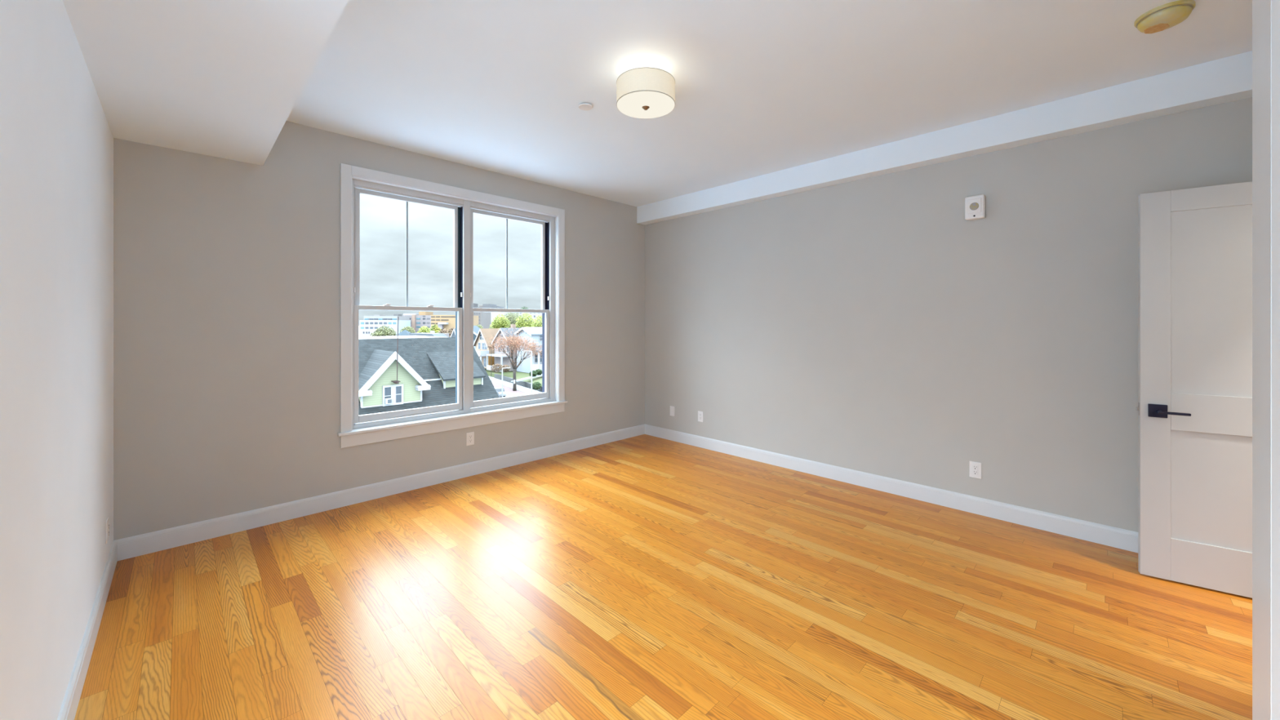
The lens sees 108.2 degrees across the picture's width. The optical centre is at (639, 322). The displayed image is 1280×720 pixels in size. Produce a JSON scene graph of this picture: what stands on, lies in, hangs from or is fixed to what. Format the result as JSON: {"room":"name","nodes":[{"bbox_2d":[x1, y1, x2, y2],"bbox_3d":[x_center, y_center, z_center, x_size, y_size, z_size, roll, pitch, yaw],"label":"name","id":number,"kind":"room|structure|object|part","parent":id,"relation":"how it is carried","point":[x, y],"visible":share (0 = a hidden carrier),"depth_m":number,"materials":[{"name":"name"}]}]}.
{"room":"empty bedroom","nodes":[
{"label":"empty bedroom","id":0,"kind":"room"},
{"bbox_2d":[0,0,113,719],"bbox_3d":[-1.507,-0.015,0.984,0.200,2.770,4.509,0,0,-45],"label":"wall","id":1,"kind":"structure","parent":0,"point":[56,138],"depth_m":1.37,"materials":[{"name":"white paint"}]},
{"bbox_2d":[57,541,117,719],"bbox_3d":[-1.496,1.310,1.126,0.015,0.119,4.294,0,0,-45],"label":"baseboard","id":2,"kind":"structure","parent":1,"relation":"attached to","point":[68,708],"depth_m":1.85,"materials":[{"name":"white paint"}]},
{"bbox_2d":[105,517,109,543],"bbox_3d":[-2.765,1.080,2.405,0.009,0.116,0.072,0,0,-45],"label":"wall outlet","id":3,"kind":"object","parent":1,"relation":"attached to","point":[107,523],"visible":1,"depth_m":2.38,"materials":[{"name":"white plastic"}]},
{"bbox_2d":[113,120,644,540],"bbox_3d":[-1.552,-0.015,4.252,4.732,2.770,0.200,0,0,-45],"label":"wall","id":4,"kind":"structure","parent":0,"point":[227,272],"depth_m":3.15,"materials":[{"name":"beige paint"}]},
{"bbox_2d":[113,424,644,560],"bbox_3d":[-1.482,1.310,4.170,4.317,0.119,0.015,0,0,-45],"label":"baseboard","id":5,"kind":"structure","parent":4,"relation":"attached to","point":[169,538],"depth_m":3.40,"materials":[{"name":"white paint"}]},
{"bbox_2d":[337,163,567,448],"bbox_3d":[-1.556,-0.124,4.191,2.047,2.112,0.210,0,0,-45],"label":"window","id":6,"kind":"structure","parent":4,"relation":"in","point":[356,429],"depth_m":4.15,"materials":[{"name":"white paint"}]},
{"bbox_3d":[-1.942,-0.574,3.906,0.809,0.952,0.032,0,0,-45],"label":"sash","id":7,"kind":"part","parent":6,"relation":"part of","materials":[{"name":"clear glass"}]},
{"bbox_2d":[405,201,408,306],"bbox_3d":[-1.961,-0.574,3.897,0.016,0.884,0.006,0,0,-45],"label":"grille","id":8,"kind":"object","parent":6,"relation":"attached to","point":[406,202],"depth_m":3.89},
{"bbox_3d":[-1.911,0.324,3.874,0.853,0.913,0.032,0,0,-45],"label":"sash","id":9,"kind":"part","parent":6,"relation":"part of","materials":[{"name":"white plastic"}]},
{"bbox_3d":[-1.897,0.774,3.861,0.361,0.008,0.007,0,0,-45],"label":"lift rail","id":10,"kind":"part","parent":6,"relation":"part of","materials":[{"name":"white plastic"}]},
{"bbox_2d":[506,218,507,308],"bbox_3d":[-1.306,-0.574,4.544,0.016,0.884,0.006,0,0,-45],"label":"grille","id":11,"kind":"object","parent":6,"relation":"attached to","point":[506,219],"depth_m":4.54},
{"bbox_3d":[-1.287,-0.574,4.553,0.806,0.952,0.032,0,0,-45],"label":"sash","id":12,"kind":"part","parent":6,"relation":"part of","materials":[{"name":"clear glass"}]},
{"bbox_3d":[-1.256,0.324,4.522,0.850,0.913,0.032,0,0,-45],"label":"sash","id":13,"kind":"part","parent":6,"relation":"part of","materials":[{"name":"white plastic"}]},
{"bbox_3d":[-1.243,0.774,4.509,0.358,0.008,0.007,0,0,-45],"label":"lift rail","id":14,"kind":"part","parent":6,"relation":"part of","materials":[{"name":"white plastic"}]},
{"bbox_2d":[466,431,474,445],"bbox_3d":[-1.517,1.040,4.139,0.072,0.116,0.009,0,0,-45],"label":"wall outlet","id":15,"kind":"object","parent":4,"relation":"attached to","point":[469,436],"visible":1,"depth_m":4.14,"materials":[{"name":"white plastic"}]},
{"bbox_2d":[468,435,472,443],"bbox_3d":[-1.515,1.040,4.138,0.033,0.067,0.004,0,0,-45],"label":"receptacle","id":16,"kind":"object","parent":15,"relation":"attached to","point":[470,437],"depth_m":4.14,"materials":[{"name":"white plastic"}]},
{"bbox_2d":[74,434,1252,719],"bbox_3d":[0.570,1.370,2.107,4.331,0.001,5.833,0,0,-45],"label":"floor","id":17,"kind":"structure","parent":0,"point":[507,651],"depth_m":2.17,"materials":[{"name":"brown wood"}]},
{"bbox_2d":[286,0,1252,206],"bbox_3d":[0.500,-1.500,2.178,4.732,0.200,6.034,0,0,-45],"label":"ceiling","id":18,"kind":"structure","parent":0,"point":[762,86],"depth_m":2.56,"materials":[{"name":"paint"}]},
{"bbox_2d":[62,0,348,165],"bbox_3d":[-1.269,-1.230,1.361,0.668,0.341,4.309,0,0,-45],"label":"ceiling","id":19,"kind":"structure","parent":18,"relation":"attached to","point":[219,78],"depth_m":1.89,"materials":[{"name":"paint"}]},
{"bbox_2d":[578,103,592,110],"bbox_3d":[-0.351,-1.393,2.989,0.091,0.013,0.091,0,0,-45],"label":"sprinkler cover","id":20,"kind":"object","parent":18,"relation":"attached to","point":[582,106],"visible":1,"depth_m":2.98,"materials":[{"name":"white plastic"}]},
{"bbox_2d":[616,66,675,118],"bbox_3d":[0.032,-1.291,2.574,0.326,0.218,0.326,0,0,-45],"label":"ceiling lamp","id":21,"kind":"object","parent":18,"relation":"attached to","point":[642,104],"visible":1,"depth_m":2.47,"materials":[{"name":"beige fabric"}]},
{"bbox_3d":[0.032,-1.268,2.574,0.324,0.121,0.324,0,0,-45],"label":"lamp shade","id":22,"kind":"part","parent":21,"relation":"part of","materials":[{"name":"beige fabric"}]},
{"bbox_2d":[617,91,675,118],"bbox_3d":[0.032,-1.201,2.574,0.322,0.012,0.322,0,0,-45],"label":"diffuser","id":23,"kind":"object","parent":21,"relation":"attached to","point":[638,104],"depth_m":2.54,"materials":[{"name":"white glass"}]},
{"bbox_2d":[636,50,1252,225],"bbox_3d":[1.745,-1.300,3.903,0.135,0.200,4.934,0,0,-45],"label":"ceiling beam","id":24,"kind":"structure","parent":18,"relation":"attached to","point":[1227,79],"depth_m":3.11,"materials":[{"name":"paint"}]},
{"bbox_2d":[1133,0,1195,33],"bbox_3d":[2.375,-1.373,2.099,0.184,0.054,0.184,0,0,-45],"label":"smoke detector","id":25,"kind":"object","parent":18,"relation":"attached to","point":[1167,15],"visible":1,"depth_m":2.06,"materials":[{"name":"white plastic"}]},
{"bbox_2d":[644,97,1252,532],"bbox_3d":[2.181,-0.015,3.701,0.200,2.770,5.834,0,0,-45],"label":"wall","id":26,"kind":"structure","parent":0,"point":[868,325],"depth_m":3.46,"materials":[{"name":"beige paint"}]},
{"bbox_2d":[670,405,675,416],"bbox_3d":[0.375,1.029,5.379,0.008,0.116,0.072,0,0,-45],"label":"wall outlet","id":27,"kind":"object","parent":26,"relation":"attached to","point":[672,408],"visible":1,"depth_m":5.37,"materials":[{"name":"white plastic"}]},
{"bbox_2d":[697,410,702,422],"bbox_3d":[0.664,1.033,5.085,0.009,0.116,0.072,0,0,-45],"label":"wall outlet","id":28,"kind":"object","parent":26,"relation":"attached to","point":[700,413],"visible":1,"depth_m":5.08,"materials":[{"name":"white plastic"}]},
{"bbox_2d":[644,423,1137,552],"bbox_3d":[1.788,1.310,3.945,0.015,0.119,4.934,0,0,-45],"label":"baseboard","id":29,"kind":"structure","parent":26,"relation":"attached to","point":[1119,538],"depth_m":3.50,"materials":[{"name":"white paint"}]},
{"bbox_2d":[964,194,985,220],"bbox_3d":[2.390,-0.820,3.304,0.060,0.166,0.116,0,0,-45],"label":"fire alarm","id":30,"kind":"object","parent":26,"relation":"attached to","point":[975,206],"visible":1,"depth_m":3.28,"materials":[{"name":"white plastic"}]},
{"bbox_2d":[969,202,978,209],"bbox_3d":[2.370,-0.824,3.284,0.004,0.054,0.054,0,0,-45],"label":"speaker grille","id":31,"kind":"object","parent":30,"relation":"attached to","point":[973,206],"depth_m":3.28,"materials":[{"name":"beige plastic"}]},
{"bbox_2d":[968,461,981,479],"bbox_3d":[2.407,1.059,3.323,0.009,0.116,0.072,0,0,-45],"label":"wall outlet","id":32,"kind":"object","parent":26,"relation":"attached to","point":[975,468],"visible":1,"depth_m":3.32,"materials":[{"name":"white plastic"}]},
{"bbox_2d":[972,465,977,475],"bbox_3d":[2.405,1.059,3.322,0.004,0.067,0.033,0,0,-45],"label":"receptacle","id":33,"kind":"object","parent":32,"relation":"attached to","point":[975,468],"depth_m":3.32,"materials":[{"name":"white plastic"}]},
{"bbox_2d":[1271,0,1279,719],"bbox_3d":[0.927,-0.015,0.422,2.470,2.770,0.115,0,0,-45],"label":"wall","id":34,"kind":"structure","parent":0,"point":[1275,3],"depth_m":1.16,"materials":[{"name":"white paint"}]},
{"bbox_2d":[1252,0,1271,719],"bbox_3d":[1.737,-0.015,1.224,0.215,2.770,0.116,0,0,-45],"label":"trim","id":35,"kind":"structure","parent":34,"relation":"attached to","point":[1261,9],"depth_m":1.26,"materials":[{"name":"white paint"}]},
{"bbox_3d":[2.870,-0.015,1.464,1.965,2.770,0.115,0,0,-45],"label":"wall","id":36,"kind":"structure","parent":0,"visible":0},
{"bbox_2d":[1136,181,1252,598],"bbox_3d":[3.010,0.332,2.277,0.783,2.056,0.090,0,0,35],"label":"door","id":37,"kind":"structure","parent":36,"relation":"in","point":[1194,408],"depth_m":2.39,"materials":[{"name":"white paint"}]},
{"bbox_3d":[2.778,0.473,2.414,0.116,0.016,0.045,0,0,35],"label":"lever","id":38,"kind":"part","parent":37,"relation":"part of","materials":[{"name":"black metal"}]},
{"bbox_3d":[3.027,-0.106,2.299,0.546,0.964,0.013,0,0,35],"label":"panel","id":39,"kind":"part","parent":37,"relation":"part of","materials":[{"name":"white paint"}]},
{"bbox_3d":[3.027,0.852,2.299,0.546,0.581,0.013,0,0,35],"label":"panel","id":40,"kind":"part","parent":37,"relation":"part of","materials":[{"name":"white paint"}]},
{"label":"outside","id":41,"kind":"structure","parent":0,"visible":0},
{"bbox_2d":[511,373,542,382],"bbox_3d":[-21.518,10.837,91.000,10.347,0.494,5.137,0,0,-45],"label":"garden path","id":42,"kind":"structure","parent":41,"point":[538,375],"depth_m":89.42,"materials":[{"name":"concrete"}]},
{"bbox_2d":[528,370,537,376],"bbox_3d":[-21.162,10.188,92.020,1.714,1.445,1.672,0,0,-45],"label":"round bush","id":43,"kind":"object","parent":42,"relation":"on","point":[534,372],"visible":0.81,"depth_m":91.61,"materials":[{"name":"green plant"}]},
{"bbox_2d":[535,368,542,375],"bbox_3d":[-20.539,10.087,94.037,1.621,1.404,1.596,0,0,-45],"label":"round bush","id":44,"kind":"object","parent":42,"relation":"on","point":[539,371],"visible":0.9,"depth_m":93.62,"materials":[{"name":"green plant"}]},
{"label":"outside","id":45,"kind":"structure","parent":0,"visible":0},
{"bbox_3d":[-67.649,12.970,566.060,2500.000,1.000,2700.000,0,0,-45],"label":"ground","id":46,"kind":"structure","parent":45,"visible":0},
{"bbox_2d":[360,330,375,336],"bbox_3d":[-82.562,7.517,143.925,3.870,9.906,8.150,0,0,0],"label":"house","id":47,"kind":"structure","parent":46,"relation":"on","point":[363,333],"depth_m":140.00,"materials":[{"name":"paint"}]},
{"bbox_2d":[369,325,396,336],"bbox_3d":[-60.529,6.574,109.856,6.698,11.806,5.686,0,0,-45],"label":"leafy tree","id":48,"kind":"object","parent":46,"relation":"on","point":[386,331],"visible":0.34,"depth_m":108.71,"materials":[{"name":"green plant"}]},
{"bbox_2d":[359,314,410,336],"bbox_3d":[-141.385,3.917,257.425,20.157,17.106,15.150,0,0,0],"label":"office building","id":49,"kind":"structure","parent":46,"relation":"on","point":[374,322],"depth_m":250.00,"materials":[{"name":"white concrete"}]},
{"bbox_2d":[358,335,439,339],"bbox_3d":[-26.655,6.945,39.743,18.400,11.050,12.400,0,0,-45],"label":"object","id":50,"kind":"structure","parent":46,"relation":"on","point":[391,336],"depth_m":43.55,"materials":[{"name":"white"}]},
{"bbox_2d":[402,311,433,333],"bbox_3d":[-131.859,3.032,287.200,19.903,18.876,35.600,0,0,0],"label":"office building","id":51,"kind":"structure","parent":46,"relation":"on","point":[420,319],"depth_m":269.98,"materials":[{"name":"white brick"}]},
{"bbox_2d":[395,329,448,337],"bbox_3d":[-32.507,6.752,68.400,6.900,11.437,5.200,0,0,0],"label":"house","id":52,"kind":"structure","parent":46,"relation":"on","point":[405,332],"depth_m":66.63,"materials":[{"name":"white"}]},
{"bbox_2d":[358,337,499,415],"bbox_3d":[-19.356,6.730,23.157,23.050,11.480,10.950,0,0,-45],"label":"house","id":53,"kind":"structure","parent":46,"relation":"on","point":[426,366],"depth_m":26.70,"materials":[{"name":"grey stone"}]},
{"bbox_2d":[384,397,391,404],"bbox_3d":[-13.345,4.170,24.560,0.310,0.300,0.210,0,0,-45],"label":"air conditioner","id":54,"kind":"object","parent":53,"relation":"attached to","point":[387,401],"visible":1,"depth_m":24.49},
{"bbox_2d":[391,316,400,383],"bbox_3d":[-12.987,1.465,24.632,0.300,3.550,0.550,0,0,-45],"label":"mast","id":55,"kind":"object","parent":53,"relation":"on","point":[397,381],"visible":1,"depth_m":24.48,"materials":[{"name":"grey metal"}]},
{"bbox_2d":[430,330,448,337],"bbox_3d":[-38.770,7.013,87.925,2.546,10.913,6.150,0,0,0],"label":"house","id":56,"kind":"structure","parent":46,"relation":"on","point":[431,331],"depth_m":89.18,"materials":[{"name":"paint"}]},
{"bbox_2d":[450,328,455,337],"bbox_3d":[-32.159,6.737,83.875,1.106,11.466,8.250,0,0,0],"label":"house","id":57,"kind":"structure","parent":46,"relation":"on","point":[453,334],"depth_m":79.90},
{"bbox_2d":[431,315,478,329],"bbox_3d":[-97.224,4.367,243.500,13.246,16.205,33.000,0,0,0],"label":"parking garage","id":58,"kind":"structure","parent":46,"relation":"on","point":[447,322],"depth_m":230.03,"materials":[{"name":"beige concrete"}]},
{"bbox_2d":[473,325,479,350],"bbox_3d":[-44.749,6.470,122.025,9.400,12.000,9.150,0,0,0],"label":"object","id":59,"kind":"structure","parent":46,"relation":"on","point":[476,329],"depth_m":119.96,"materials":[{"name":"blue"}]},
{"bbox_2d":[473,307,490,328],"bbox_3d":[-106.082,1.466,309.925,6.220,22.007,20.150,0,0,0],"label":"tower","id":60,"kind":"structure","parent":46,"relation":"on","point":[484,317],"depth_m":306.60,"materials":[{"name":"concrete"}]},
{"bbox_2d":[473,303,501,308],"bbox_3d":[-125.225,-1.249,375.000,16.586,27.439,30.000,0,0,0],"label":"block","id":61,"kind":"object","parent":46,"relation":"on","point":[475,305],"visible":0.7,"depth_m":361.97,"materials":[{"name":"grey concrete"}]},
{"bbox_2d":[490,311,507,325],"bbox_3d":[-106.617,1.560,342.425,14.064,21.820,25.150,0,0,0],"label":"tower","id":62,"kind":"structure","parent":46,"relation":"on","point":[493,315],"depth_m":329.98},
{"bbox_2d":[488,313,511,328],"bbox_3d":[-45.417,4.736,150.009,7.190,15.478,6.833,0,0,-45],"label":"leafy tree","id":63,"kind":"object","parent":46,"relation":"on","point":[499,322],"visible":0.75,"depth_m":148.84,"materials":[{"name":"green plant"}]},
{"bbox_2d":[502,312,521,328],"bbox_3d":[-47.680,3.925,173.948,9.029,17.098,9.330,0,0,-45],"label":"leafy tree","id":64,"kind":"object","parent":46,"relation":"on","point":[509,316],"visible":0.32,"depth_m":171.90,"materials":[{"name":"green plant"}]},
{"bbox_2d":[494,373,542,391],"bbox_3d":[-24.118,12.070,92.049,4.735,1.200,27.724,0,0,-45],"label":"wall","id":65,"kind":"structure","parent":46,"relation":"on","point":[524,384],"depth_m":93.62,"materials":[{"name":"stone"}]},
{"bbox_2d":[515,312,534,328],"bbox_3d":[-35.967,4.662,145.957,6.864,15.626,7.233,0,0,-45],"label":"leafy tree","id":66,"kind":"object","parent":46,"relation":"on","point":[522,322],"visible":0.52,"depth_m":144.86,"materials":[{"name":"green plant"}]},
{"bbox_2d":[515,312,542,324],"bbox_3d":[-48.860,3.502,219.925,15.480,17.936,20.150,0,0,0],"label":"apartment","id":67,"kind":"structure","parent":46,"relation":"on","point":[534,315],"depth_m":210.00,"materials":[{"name":"paint"}]},
{"bbox_2d":[529,315,542,327],"bbox_3d":[-28.721,5.099,133.995,7.040,14.752,6.877,0,0,-45],"label":"leafy tree","id":68,"kind":"object","parent":46,"relation":"on","point":[540,322],"visible":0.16,"depth_m":132.54,"materials":[{"name":"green plant"}]},
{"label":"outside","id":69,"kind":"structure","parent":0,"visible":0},
{"bbox_2d":[484,368,542,385],"bbox_3d":[-29.230,11.870,112.401,26.541,1.600,76.434,0,0,-45],"label":"lawn","id":70,"kind":"structure","parent":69,"point":[519,375],"depth_m":99.90,"materials":[{"name":"green plant"}]},
{"bbox_2d":[473,324,515,368],"bbox_3d":[-35.898,5.770,115.419,11.700,10.600,7.800,0,0,-45],"label":"house","id":71,"kind":"structure","parent":70,"relation":"on","point":[481,343],"depth_m":112.24,"materials":[{"name":"beige"}]},
{"bbox_2d":[491,363,502,373],"bbox_3d":[-31.159,9.964,101.041,2.748,2.051,2.716,0,0,-45],"label":"round bush","id":72,"kind":"object","parent":70,"relation":"on","point":[494,367],"visible":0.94,"depth_m":100.50,"materials":[{"name":"plant"}]},
{"bbox_2d":[486,327,521,372],"bbox_3d":[-29.135,6.170,110.715,12.700,9.800,8.400,0,0,-45],"label":"house","id":73,"kind":"structure","parent":70,"relation":"on","point":[501,359],"depth_m":107.44,"materials":[{"name":"paint"}]},
{"bbox_2d":[513,326,542,373],"bbox_3d":[-20.253,6.045,105.576,13.300,10.050,10.600,0,0,-45],"label":"house","id":74,"kind":"structure","parent":70,"relation":"on","point":[535,333],"depth_m":101.44,"materials":[{"name":"blue"}]},
{"bbox_3d":[-22.377,7.620,99.902,0.640,1.860,0.040,0,0,-45],"label":"pane","id":75,"kind":"part","parent":74,"relation":"part of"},
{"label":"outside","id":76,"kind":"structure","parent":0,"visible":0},
{"bbox_2d":[491,382,528,395],"bbox_3d":[-39.047,12.530,105.327,19.336,0.200,104.212,0,0,-45],"label":"paved strip","id":77,"kind":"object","parent":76,"point":[509,391],"depth_m":83.45,"materials":[{"name":"grey concrete"}]},
{"bbox_2d":[490,347,491,381],"bbox_3d":[-28.922,8.645,90.000,0.110,7.464,0.110,0,0,-45],"label":"utility pole","id":78,"kind":"object","parent":77,"relation":"on","point":[491,348],"visible":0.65,"depth_m":89.95,"materials":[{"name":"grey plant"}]},
{"bbox_2d":[484,325,542,391],"bbox_3d":[-22.388,6.483,84.303,12.420,12.184,9.600,0,0,-45],"label":"street tree","id":79,"kind":"object","parent":77,"relation":"on","point":[511,341],"visible":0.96,"depth_m":84.03,"materials":[{"name":"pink plant"}]},
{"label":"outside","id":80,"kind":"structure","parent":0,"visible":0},
{"bbox_3d":[-43.266,12.550,102.287,23.485,0.200,104.863,0,0,-45],"label":"road","id":81,"kind":"object","parent":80,"visible":0},
{"bbox_2d":[400,325,415,333],"bbox_3d":[-65.305,6.697,129.987,4.952,11.560,4.619,0,0,-45],"label":"leafy tree","id":82,"kind":"object","parent":81,"relation":"on","point":[409,329],"visible":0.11,"depth_m":129.44,"materials":[{"name":"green plant"}]},
{"bbox_2d":[417,325,429,333],"bbox_3d":[-55.710,6.644,119.867,4.210,11.666,3.825,0,0,-45],"label":"leafy tree","id":83,"kind":"object","parent":81,"relation":"on","point":[424,329],"visible":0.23,"depth_m":119.16,"materials":[{"name":"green plant"}]},
{"bbox_2d":[428,324,440,333],"bbox_3d":[-47.882,6.414,107.962,3.533,12.125,3.407,0,0,-45],"label":"leafy tree","id":84,"kind":"object","parent":81,"relation":"on","point":[435,327],"visible":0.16,"depth_m":107.60,"materials":[{"name":"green plant"}]},
{"bbox_2d":[438,328,447,333],"bbox_3d":[-41.857,6.849,99.094,3.148,11.257,3.064,0,0,-45],"label":"leafy tree","id":85,"kind":"object","parent":81,"relation":"on","point":[442,331],"visible":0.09,"depth_m":98.43,"materials":[{"name":"grey plant"}]},
{"bbox_2d":[446,328,453,337],"bbox_3d":[-38.512,6.764,94.970,3.324,11.426,3.223,0,0,-45],"label":"leafy tree","id":86,"kind":"object","parent":81,"relation":"on","point":[450,331],"visible":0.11,"depth_m":94.42,"materials":[{"name":"grey plant"}]},
{"bbox_2d":[494,386,506,397],"bbox_3d":[-24.086,11.690,77.743,1.800,1.540,4.481,0,0,-36],"label":"parked car","id":87,"kind":"object","parent":81,"relation":"on","point":[497,388],"visible":0.41,"depth_m":76.41,"materials":[{"name":"white paint"}]},
{"bbox_2d":[501,367,510,397],"bbox_3d":[-21.853,9.895,75.493,1.428,5.150,0.257,0,0,0],"label":"street lamp","id":88,"kind":"object","parent":81,"relation":"on","point":[504,367],"visible":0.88,"depth_m":75.39,"materials":[{"name":"white metal"}]},
{"bbox_3d":[-22.439,9.970,75.493,0.257,5.000,0.257,0,0,0],"label":"lamp post","id":89,"kind":"part","parent":88,"relation":"part of","materials":[{"name":"white metal"}]},
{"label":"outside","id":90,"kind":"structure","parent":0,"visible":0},
{"bbox_2d":[500,364,510,372],"bbox_3d":[-28.741,9.868,99.057,2.177,1.756,2.218,0,0,-45],"label":"round bush","id":91,"kind":"object","parent":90,"point":[505,370],"visible":0.84,"depth_m":98.67,"materials":[{"name":"plant"}]},
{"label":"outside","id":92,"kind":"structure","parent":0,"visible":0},
{"bbox_2d":[488,376,542,394],"bbox_3d":[-36.816,12.430,106.935,18.644,0.200,104.103,0,0,-45],"label":"sidewalk","id":93,"kind":"structure","parent":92,"point":[527,390],"depth_m":89.09,"materials":[{"name":"concrete"}]},
{"bbox_2d":[524,350,532,392],"bbox_3d":[-19.514,8.645,81.152,1.328,7.450,0.257,0,0,0],"label":"street lamp","id":94,"kind":"object","parent":93,"relation":"on","point":[525,350],"visible":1,"depth_m":81.06,"materials":[{"name":"white metal"}]},
{"bbox_3d":[-18.978,8.720,81.152,0.257,7.300,0.257,0,0,0],"label":"lamp post","id":95,"kind":"part","parent":94,"relation":"part of","materials":[{"name":"white metal"}]},
{"bbox_2d":[532,382,542,390],"bbox_3d":[-18.304,11.230,81.984,1.874,1.552,1.965,0,0,-45],"label":"round bush","id":96,"kind":"object","parent":93,"relation":"on","point":[536,385],"visible":0.99,"depth_m":81.58,"materials":[{"name":"green plant"}]}
]}

